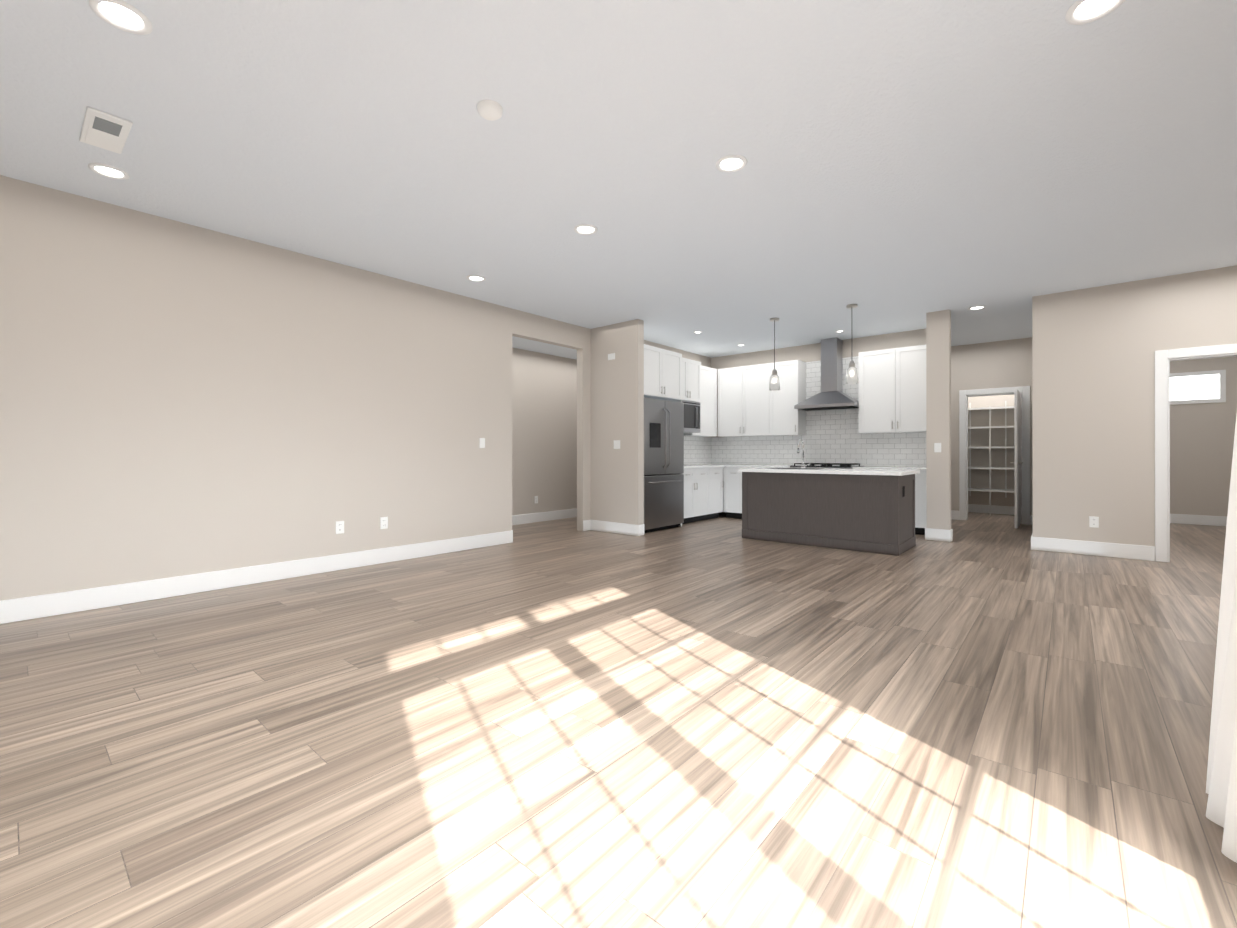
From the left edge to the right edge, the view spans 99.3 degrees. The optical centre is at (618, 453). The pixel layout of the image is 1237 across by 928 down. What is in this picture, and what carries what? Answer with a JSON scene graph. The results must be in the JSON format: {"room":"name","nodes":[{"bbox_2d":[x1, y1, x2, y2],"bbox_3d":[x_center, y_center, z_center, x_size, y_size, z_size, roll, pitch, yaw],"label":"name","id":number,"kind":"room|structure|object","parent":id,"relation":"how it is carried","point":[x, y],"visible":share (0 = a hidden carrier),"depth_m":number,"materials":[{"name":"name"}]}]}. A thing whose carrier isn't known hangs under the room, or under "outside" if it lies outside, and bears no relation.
{"room":"empty living room","nodes":[
{"label":"empty living room","id":0,"kind":"room"},
{"bbox_2d":[0,175,590,600],"bbox_3d":[-1.551,-0.342,6.298,0.120,2.885,9.840,0,0,41],"label":"wall","id":1,"kind":"structure","parent":0,"point":[177,398],"depth_m":4.27,"materials":[{"name":"beige paint"}]},
{"bbox_2d":[0,530,512,623],"bbox_3d":[-2.963,1.023,4.544,0.016,0.150,5.098,0,0,41],"label":"baseboard","id":2,"kind":"structure","parent":1,"relation":"attached to","point":[32,607],"depth_m":4.22,"materials":[{"name":"white wood"}]},
{"bbox_2d":[336,521,343,533],"bbox_3d":[-2.621,0.699,4.949,0.008,0.118,0.075,0,0,41],"label":"electrical outlet","id":3,"kind":"object","parent":1,"relation":"attached to","point":[339,527],"visible":1,"depth_m":4.94,"materials":[{"name":"white plastic"}]},
{"bbox_2d":[380,517,387,528],"bbox_3d":[-2.348,0.699,5.268,0.008,0.118,0.075,0,0,41],"label":"electrical outlet","id":4,"kind":"object","parent":1,"relation":"attached to","point":[383,522],"visible":1,"depth_m":5.26,"materials":[{"name":"white plastic"}]},
{"bbox_2d":[479,438,484,447],"bbox_3d":[-1.593,-0.120,6.149,0.009,0.118,0.075,0,0,41],"label":"light switch","id":5,"kind":"object","parent":1,"relation":"attached to","point":[481,442],"visible":1,"depth_m":6.14,"materials":[{"name":"white plastic"}]},
{"bbox_2d":[583,520,590,530],"bbox_3d":[-0.451,1.027,7.476,0.016,0.150,0.144,0,0,41],"label":"baseboard","id":6,"kind":"structure","parent":1,"relation":"attached to","point":[586,525],"depth_m":7.46,"materials":[{"name":"white wood"}]},
{"bbox_2d":[512,347,576,514],"bbox_3d":[-1.394,-0.257,8.402,0.120,2.720,4.400,0,0,41],"label":"wall","id":7,"kind":"structure","parent":0,"point":[544,428],"depth_m":8.52,"materials":[{"name":"beige paint"}]},
{"bbox_2d":[512,508,576,524],"bbox_3d":[-1.343,1.028,8.356,0.016,0.150,4.160,0,0,41],"label":"baseboard","id":8,"kind":"structure","parent":7,"relation":"attached to","point":[540,517],"depth_m":8.50,"materials":[{"name":"white wood"}]},
{"bbox_2d":[512,336,576,359],"bbox_3d":[-1.015,-1.740,8.079,1.379,0.245,4.400,0,0,41],"label":"ceiling","id":9,"kind":"structure","parent":0,"point":[537,346],"depth_m":8.12,"materials":[{"name":"white paint"}]},
{"bbox_2d":[591,319,643,524],"bbox_3d":[-0.030,-0.341,7.312,0.870,2.885,0.120,0,0,41],"label":"wall","id":10,"kind":"structure","parent":0,"point":[617,413],"depth_m":7.21,"materials":[{"name":"beige paint"}]},
{"bbox_2d":[608,353,614,359],"bbox_3d":[-0.099,-1.338,7.287,0.130,0.085,0.009,0,0,41],"label":"light switch","id":11,"kind":"object","parent":10,"relation":"attached to","point":[611,356],"visible":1,"depth_m":7.28,"materials":[{"name":"white plastic"}]},
{"bbox_2d":[591,520,638,535],"bbox_3d":[-0.068,1.027,7.254,0.886,0.150,0.016,0,0,41],"label":"baseboard","id":12,"kind":"structure","parent":10,"relation":"attached to","point":[617,528],"depth_m":7.22,"materials":[{"name":"white wood"}]},
{"bbox_2d":[614,440,619,448],"bbox_3d":[-0.023,-0.118,7.221,0.120,0.118,0.009,0,0,41],"label":"light switch","id":13,"kind":"object","parent":10,"relation":"attached to","point":[616,444],"visible":1,"depth_m":7.21,"materials":[{"name":"white plastic"}]},
{"bbox_2d":[639,524,643,535],"bbox_3d":[0.306,1.026,7.022,0.016,0.150,0.120,0,0,41],"label":"baseboard","id":14,"kind":"structure","parent":10,"relation":"attached to","point":[641,529],"depth_m":7.01,"materials":[{"name":"white wood"}]},
{"bbox_2d":[0,512,1236,927],"bbox_3d":[1.987,1.130,5.569,9.200,0.060,13.500,0,0,41],"label":"floor","id":15,"kind":"structure","parent":0,"point":[988,720],"depth_m":1.99,"materials":[{"name":"brown wood"}]},
{"bbox_2d":[644,397,683,532],"bbox_3d":[0.425,0.172,7.671,0.755,1.860,0.970,0,0,41],"label":"fridge","id":16,"kind":"object","parent":15,"relation":"on","point":[663,464],"visible":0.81,"depth_m":7.42,"materials":[{"name":"silver metal"}]},
{"bbox_2d":[679,468,699,526],"bbox_3d":[0.847,0.673,8.321,0.600,0.860,0.506,0,0,41],"label":"base cabinet","id":17,"kind":"object","parent":15,"relation":"on","point":[691,475],"depth_m":8.22,"materials":[{"name":"white wood"}]},
{"bbox_2d":[684,464,723,467],"bbox_3d":[1.332,0.224,8.860,0.635,0.040,1.948,0,0,41],"label":"countertop","id":18,"kind":"structure","parent":17,"relation":"on","point":[700,465],"depth_m":8.68,"materials":[{"name":"white stone"}]},
{"bbox_2d":[700,468,711,520],"bbox_3d":[1.115,0.673,8.634,0.600,0.860,0.568,0,0,41],"label":"base cabinet","id":19,"kind":"object","parent":15,"relation":"on","point":[705,473],"depth_m":8.56,"materials":[{"name":"white wood"}]},
{"bbox_2d":[712,468,723,518],"bbox_3d":[1.384,0.674,8.948,0.600,0.860,0.506,0,0,41],"label":"base cabinet","id":20,"kind":"object","parent":15,"relation":"on","point":[717,473],"depth_m":8.83,"materials":[{"name":"white wood"}]},
{"bbox_2d":[724,468,741,518],"bbox_3d":[2.158,0.674,9.039,0.457,0.860,0.600,0,0,41],"label":"base cabinet","id":21,"kind":"object","parent":15,"relation":"on","point":[732,478],"depth_m":8.86,"materials":[{"name":"white wood"}]},
{"bbox_2d":[724,464,790,467],"bbox_3d":[2.436,0.224,8.779,1.149,0.040,0.635,0,0,41],"label":"countertop","id":22,"kind":"structure","parent":21,"relation":"on","point":[725,465],"depth_m":8.68,"materials":[{"name":"white stone"}]},
{"bbox_2d":[790,463,863,468],"bbox_3d":[3.184,0.630,8.062,0.899,0.945,0.734,0,0,41],"label":"range","id":23,"kind":"object","parent":15,"relation":"on","point":[834,465],"visible":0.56,"depth_m":7.91,"materials":[{"name":"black metal"}]},
{"bbox_2d":[738,471,915,555],"bbox_3d":[2.578,0.671,6.550,1.846,0.860,0.861,0,0,41],"label":"kitchen island","id":24,"kind":"object","parent":15,"relation":"on","point":[868,510],"depth_m":6.11,"materials":[{"name":"brown wood"}]},
{"bbox_2d":[738,467,919,474],"bbox_3d":[2.568,0.221,6.541,1.910,0.040,0.910,0,0,41],"label":"island countertop","id":25,"kind":"structure","parent":24,"relation":"on","point":[781,471],"depth_m":6.18,"materials":[{"name":"white stone"}]},
{"bbox_2d":[797,438,809,467],"bbox_3d":[2.444,0.003,6.944,0.118,0.396,0.212,0,0,41],"label":"faucet","id":26,"kind":"object","parent":25,"relation":"on","point":[803,465],"visible":1,"depth_m":7.00,"materials":[{"name":"silver metal"}]},
{"bbox_2d":[915,472,926,534],"bbox_3d":[4.121,0.672,7.358,0.557,0.860,0.600,0,0,41],"label":"base cabinet","id":27,"kind":"object","parent":15,"relation":"on","point":[920,478],"depth_m":7.04,"materials":[{"name":"white wood"}]},
{"bbox_2d":[852,468,925,471],"bbox_3d":[3.946,0.222,7.485,0.989,0.040,0.635,0,0,41],"label":"countertop","id":28,"kind":"structure","parent":27,"relation":"on","point":[921,469],"depth_m":7.15,"materials":[{"name":"white stone"}]},
{"bbox_2d":[968,401,1013,514],"bbox_3d":[6.729,0.079,9.491,1.480,2.050,0.370,0,0,41],"label":"shelf","id":29,"kind":"object","parent":15,"relation":"on","point":[990,490],"visible":0.29,"depth_m":9.34,"materials":[{"name":"white wood"}]},
{"bbox_2d":[0,0,1236,357],"bbox_3d":[2.511,-1.826,5.124,7.820,0.080,13.500,0,0,41],"label":"ceiling","id":30,"kind":"structure","parent":0,"point":[910,164],"depth_m":3.06,"materials":[{"name":"white paint"}]},
{"bbox_2d":[79,106,132,153],"bbox_3d":[-2.849,-1.781,2.918,0.450,0.014,0.175,0,0,41],"label":"ceiling vent","id":31,"kind":"object","parent":30,"relation":"in","point":[105,130],"visible":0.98,"depth_m":2.89,"materials":[{"name":"white plastic"}]},
{"bbox_2d":[88,163,129,179],"bbox_3d":[-3.226,-1.782,3.330,0.190,0.012,0.190,0,0,41],"label":"recessed light","id":32,"kind":"object","parent":30,"relation":"in","point":[109,171],"visible":1,"depth_m":3.32,"materials":[{"name":"white plastic"}]},
{"bbox_2d":[89,0,151,34],"bbox_3d":[-2.028,-1.783,2.146,0.190,0.012,0.190,0,0,41],"label":"recessed light","id":33,"kind":"object","parent":30,"relation":"in","point":[122,15],"visible":1,"depth_m":2.15,"materials":[{"name":"white"}]},
{"bbox_2d":[467,275,485,281],"bbox_3d":[-1.450,-1.779,5.357,0.190,0.012,0.190,0,0,41],"label":"recessed light","id":34,"kind":"object","parent":30,"relation":"in","point":[477,278],"visible":0.98,"depth_m":5.36,"materials":[{"name":"white"}]},
{"bbox_2d":[477,100,502,120],"bbox_3d":[-0.667,-1.771,2.727,0.132,0.035,0.132,0,0,41],"label":"smoke detector","id":35,"kind":"object","parent":30,"relation":"attached to","point":[491,110],"visible":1,"depth_m":2.70,"materials":[{"name":"white plastic"}]},
{"bbox_2d":[574,224,597,234],"bbox_3d":[-0.261,-1.781,4.194,0.190,0.012,0.190,0,0,41],"label":"recessed light","id":36,"kind":"object","parent":30,"relation":"in","point":[585,229],"visible":1,"depth_m":4.19,"materials":[{"name":"white plastic"}]},
{"bbox_2d":[716,155,746,171],"bbox_3d":[0.696,-1.782,3.243,0.190,0.012,0.190,0,0,41],"label":"recessed light","id":37,"kind":"object","parent":30,"relation":"in","point":[731,163],"visible":1,"depth_m":3.24,"materials":[{"name":"white"}]},
{"bbox_2d":[769,318,779,390],"bbox_3d":[2.070,-1.311,6.976,0.144,0.944,0.144,0,0,41],"label":"pendant light","id":38,"kind":"object","parent":30,"relation":"hanging from","point":[774,383],"visible":1,"depth_m":6.94,"materials":[{"name":"clear glass"}]},
{"bbox_2d":[846,304,858,383],"bbox_3d":[2.815,-1.311,6.338,0.144,0.944,0.144,0,0,41],"label":"pendant light","id":39,"kind":"object","parent":30,"relation":"hanging from","point":[851,374],"visible":1,"depth_m":6.29,"materials":[{"name":"glass"}]},
{"bbox_2d":[968,305,985,309],"bbox_3d":[4.388,-1.778,6.439,0.190,0.012,0.190,0,0,41],"label":"recessed light","id":40,"kind":"object","parent":30,"relation":"in","point":[977,307],"visible":1,"depth_m":6.43,"materials":[{"name":"white plastic"}]},
{"bbox_2d":[1065,0,1124,24],"bbox_3d":[1.905,-1.783,2.095,0.190,0.012,0.190,0,0,41],"label":"recessed light","id":41,"kind":"object","parent":30,"relation":"in","point":[1079,12],"visible":1,"depth_m":2.12,"materials":[{"name":"white plastic"}]},
{"bbox_2d":[644,340,710,464],"bbox_3d":[0.702,-0.339,8.726,0.143,2.885,2.980,0,0,41],"label":"wall","id":42,"kind":"structure","parent":0,"point":[697,450],"depth_m":9.40,"materials":[{"name":"tile"}]},
{"bbox_2d":[644,344,667,399],"bbox_3d":[0.227,-1.148,7.554,0.660,0.700,0.572,0,0,41],"label":"upper cabinet","id":43,"kind":"object","parent":42,"relation":"attached to","point":[655,358],"depth_m":7.41,"materials":[{"name":"white wood"}]},
{"bbox_2d":[668,350,683,401],"bbox_3d":[0.539,-1.147,7.918,0.660,0.700,0.634,0,0,41],"label":"upper cabinet","id":44,"kind":"object","parent":42,"relation":"attached to","point":[675,360],"depth_m":7.78,"materials":[{"name":"white wood"}]},
{"bbox_2d":[682,401,699,432],"bbox_3d":[0.925,-0.579,8.448,0.523,0.485,0.776,0,0,41],"label":"microwave","id":45,"kind":"object","parent":44,"relation":"in","point":[691,417],"visible":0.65,"depth_m":8.39,"materials":[{"name":"silver metal"}]},
{"bbox_2d":[680,358,691,401],"bbox_3d":[0.794,-1.162,8.339,0.500,0.670,0.462,0,0,41],"label":"upper cabinet","id":46,"kind":"object","parent":42,"relation":"attached to","point":[687,362],"depth_m":8.30,"materials":[{"name":"white wood"}]},
{"bbox_2d":[692,360,703,403],"bbox_3d":[1.014,-1.162,8.595,0.500,0.670,0.462,0,0,41],"label":"upper cabinet","id":47,"kind":"object","parent":42,"relation":"attached to","point":[697,369],"depth_m":8.54,"materials":[{"name":"white wood"}]},
{"bbox_2d":[684,366,719,435],"bbox_3d":[1.397,-0.896,9.125,0.392,1.200,0.842,0,0,41],"label":"upper cabinet","id":48,"kind":"object","parent":42,"relation":"attached to","point":[708,410],"depth_m":9.17,"materials":[{"name":"white wood"}]},
{"bbox_2d":[711,329,925,513],"bbox_3d":[3.146,-0.339,8.660,3.940,2.885,0.100,0,0,41],"label":"wall","id":49,"kind":"structure","parent":0,"point":[853,347],"depth_m":8.56,"materials":[{"name":"beige paint"}]},
{"bbox_2d":[720,366,747,435],"bbox_3d":[2.075,-0.896,9.290,0.547,1.200,0.330,0,0,41],"label":"upper cabinet","id":50,"kind":"object","parent":49,"relation":"attached to","point":[733,381],"depth_m":9.13,"materials":[{"name":"white wood"}]},
{"bbox_2d":[748,363,771,435],"bbox_3d":[2.420,-0.896,8.994,0.610,1.200,0.330,0,0,41],"label":"upper cabinet","id":51,"kind":"object","parent":49,"relation":"attached to","point":[759,394],"depth_m":8.83,"materials":[{"name":"white wood"}]},
{"bbox_2d":[772,360,805,435],"bbox_3d":[2.765,-0.896,8.699,0.547,1.200,0.330,0,0,41],"label":"upper cabinet","id":52,"kind":"object","parent":49,"relation":"attached to","point":[787,420],"depth_m":8.53,"materials":[{"name":"white wood"}]},
{"bbox_2d":[711,356,925,466],"bbox_3d":[3.127,-0.648,8.608,3.698,1.697,0.002,0,0,41],"label":"backsplash","id":53,"kind":"structure","parent":49,"relation":"attached to","point":[833,436],"depth_m":8.41,"materials":[{"name":"tile"}]},
{"bbox_2d":[794,338,858,410],"bbox_3d":[3.264,-1.236,8.158,0.899,1.085,0.500,0,0,41],"label":"range hood","id":54,"kind":"object","parent":49,"relation":"attached to","point":[830,395],"visible":0.92,"depth_m":8.13,"materials":[{"name":"silver metal"}]},
{"bbox_2d":[859,348,899,433],"bbox_3d":[3.879,-0.898,7.744,0.557,1.200,0.330,0,0,41],"label":"upper cabinet","id":55,"kind":"object","parent":49,"relation":"attached to","point":[892,390],"depth_m":7.62,"materials":[{"name":"white wood"}]},
{"bbox_2d":[900,345,925,431],"bbox_3d":[4.209,-0.898,7.462,0.557,1.200,0.330,0,0,41],"label":"upper cabinet","id":56,"kind":"object","parent":49,"relation":"attached to","point":[912,358],"depth_m":7.34,"materials":[{"name":"white wood"}]},
{"bbox_2d":[968,394,1014,505],"bbox_3d":[6.890,-0.338,9.680,1.500,2.885,0.120,0,0,41],"label":"wall","id":57,"kind":"structure","parent":0,"point":[980,457],"depth_m":9.64,"materials":[{"name":"beige paint"}]},
{"bbox_2d":[968,504,1014,514],"bbox_3d":[6.846,1.030,9.627,1.500,0.150,0.016,0,0,41],"label":"baseboard","id":58,"kind":"structure","parent":57,"relation":"attached to","point":[995,509],"depth_m":9.62,"materials":[{"name":"white wood"}]},
{"bbox_2d":[951,337,1032,514],"bbox_3d":[5.527,-0.339,8.873,2.520,2.885,0.120,0,0,41],"label":"wall","id":59,"kind":"structure","parent":0,"point":[997,364],"depth_m":8.47,"materials":[{"name":"beige paint"}]},
{"bbox_2d":[951,510,958,519],"bbox_3d":[5.125,1.029,9.125,1.340,0.150,0.016,0,0,41],"label":"baseboard","id":60,"kind":"structure","parent":59,"relation":"attached to","point":[954,515],"depth_m":8.73,"materials":[{"name":"white wood"}]},
{"bbox_2d":[959,386,1029,524],"bbox_3d":[6.022,0.033,8.436,0.920,2.140,0.138,0,0,41],"label":"door frame","id":61,"kind":"structure","parent":59,"relation":"attached to","point":[1024,391],"depth_m":8.35,"materials":[{"name":"white wood"}]},
{"bbox_2d":[1010,389,1022,527],"bbox_3d":[5.999,0.082,7.898,0.151,2.018,0.736,0,0,41],"label":"door leaf","id":62,"kind":"structure","parent":59,"relation":"in","point":[1017,462],"depth_m":7.63,"materials":[{"name":"white wood"}]},
{"bbox_2d":[1030,515,1032,524],"bbox_3d":[6.380,1.028,8.050,0.124,0.150,0.016,0,0,41],"label":"baseboard","id":63,"kind":"structure","parent":59,"relation":"attached to","point":[1031,519],"depth_m":8.07,"materials":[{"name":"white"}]},
{"bbox_2d":[926,265,1236,545],"bbox_3d":[5.044,-0.343,5.796,2.870,2.885,0.120,0,0,41],"label":"wall","id":64,"kind":"structure","parent":0,"point":[1094,349],"depth_m":5.64,"materials":[{"name":"beige paint"}]},
{"bbox_2d":[934,443,940,451],"bbox_3d":[4.008,-0.069,6.599,0.075,0.118,0.009,0,0,41],"label":"light switch","id":65,"kind":"object","parent":64,"relation":"attached to","point":[937,447],"visible":1,"depth_m":6.60,"materials":[{"name":"white plastic"}]},
{"bbox_2d":[925,528,950,541],"bbox_3d":[4.005,1.026,6.595,0.282,0.150,0.016,0,0,41],"label":"baseboard return","id":66,"kind":"object","parent":64,"relation":"attached to","point":[943,535],"visible":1,"depth_m":6.58,"materials":[{"name":"white wood"}]},
{"bbox_2d":[1031,536,1154,560],"bbox_3d":[5.081,1.025,5.673,0.996,0.150,0.016,0,0,41],"label":"baseboard","id":67,"kind":"structure","parent":64,"relation":"attached to","point":[1127,551],"depth_m":5.64,"materials":[{"name":"white wood"}]},
{"bbox_2d":[1089,516,1098,527],"bbox_3d":[5.113,0.740,5.652,0.075,0.118,0.008,0,0,41],"label":"electrical outlet","id":68,"kind":"object","parent":64,"relation":"attached to","point":[1093,521],"visible":1,"depth_m":5.65,"materials":[{"name":"white plastic"}]},
{"bbox_2d":[1155,344,1236,561],"bbox_3d":[5.847,0.029,5.096,0.920,2.140,0.138,0,0,41],"label":"door frame","id":69,"kind":"structure","parent":64,"relation":"attached to","point":[1163,359],"depth_m":5.30,"materials":[{"name":"white wood"}]},
{"bbox_2d":[1170,356,1236,515],"bbox_3d":[8.653,-0.339,8.433,2.560,2.885,0.120,0,0,41],"label":"wall","id":70,"kind":"structure","parent":0,"point":[1201,443],"depth_m":8.07,"materials":[{"name":"beige paint"}]},
{"bbox_2d":[1170,370,1225,404],"bbox_3d":[8.626,-1.012,8.364,1.370,0.490,0.020,0,0,41],"label":"window","id":71,"kind":"structure","parent":70,"relation":"in","point":[1197,387],"depth_m":8.10,"materials":[{"name":"white"}]},
{"bbox_2d":[1170,514,1226,525],"bbox_3d":[8.609,1.028,8.380,2.560,0.150,0.016,0,0,41],"label":"baseboard","id":72,"kind":"structure","parent":70,"relation":"attached to","point":[1199,519],"depth_m":8.09,"materials":[{"name":"white wood"}]},
{"bbox_3d":[1.051,-1.747,0.482,0.095,0.030,2.891,0,0,41],"label":"curtain rod","id":73,"kind":"object","parent":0,"visible":0},
{"bbox_2d":[1206,413,1236,862],"bbox_3d":[1.767,-0.316,1.427,0.214,2.780,0.480,0,0,41],"label":"sheer curtain","id":74,"kind":"object","parent":73,"relation":"hanging from","point":[1221,791],"visible":0.96,"depth_m":1.53,"materials":[{"name":"white fabric"}]}
]}

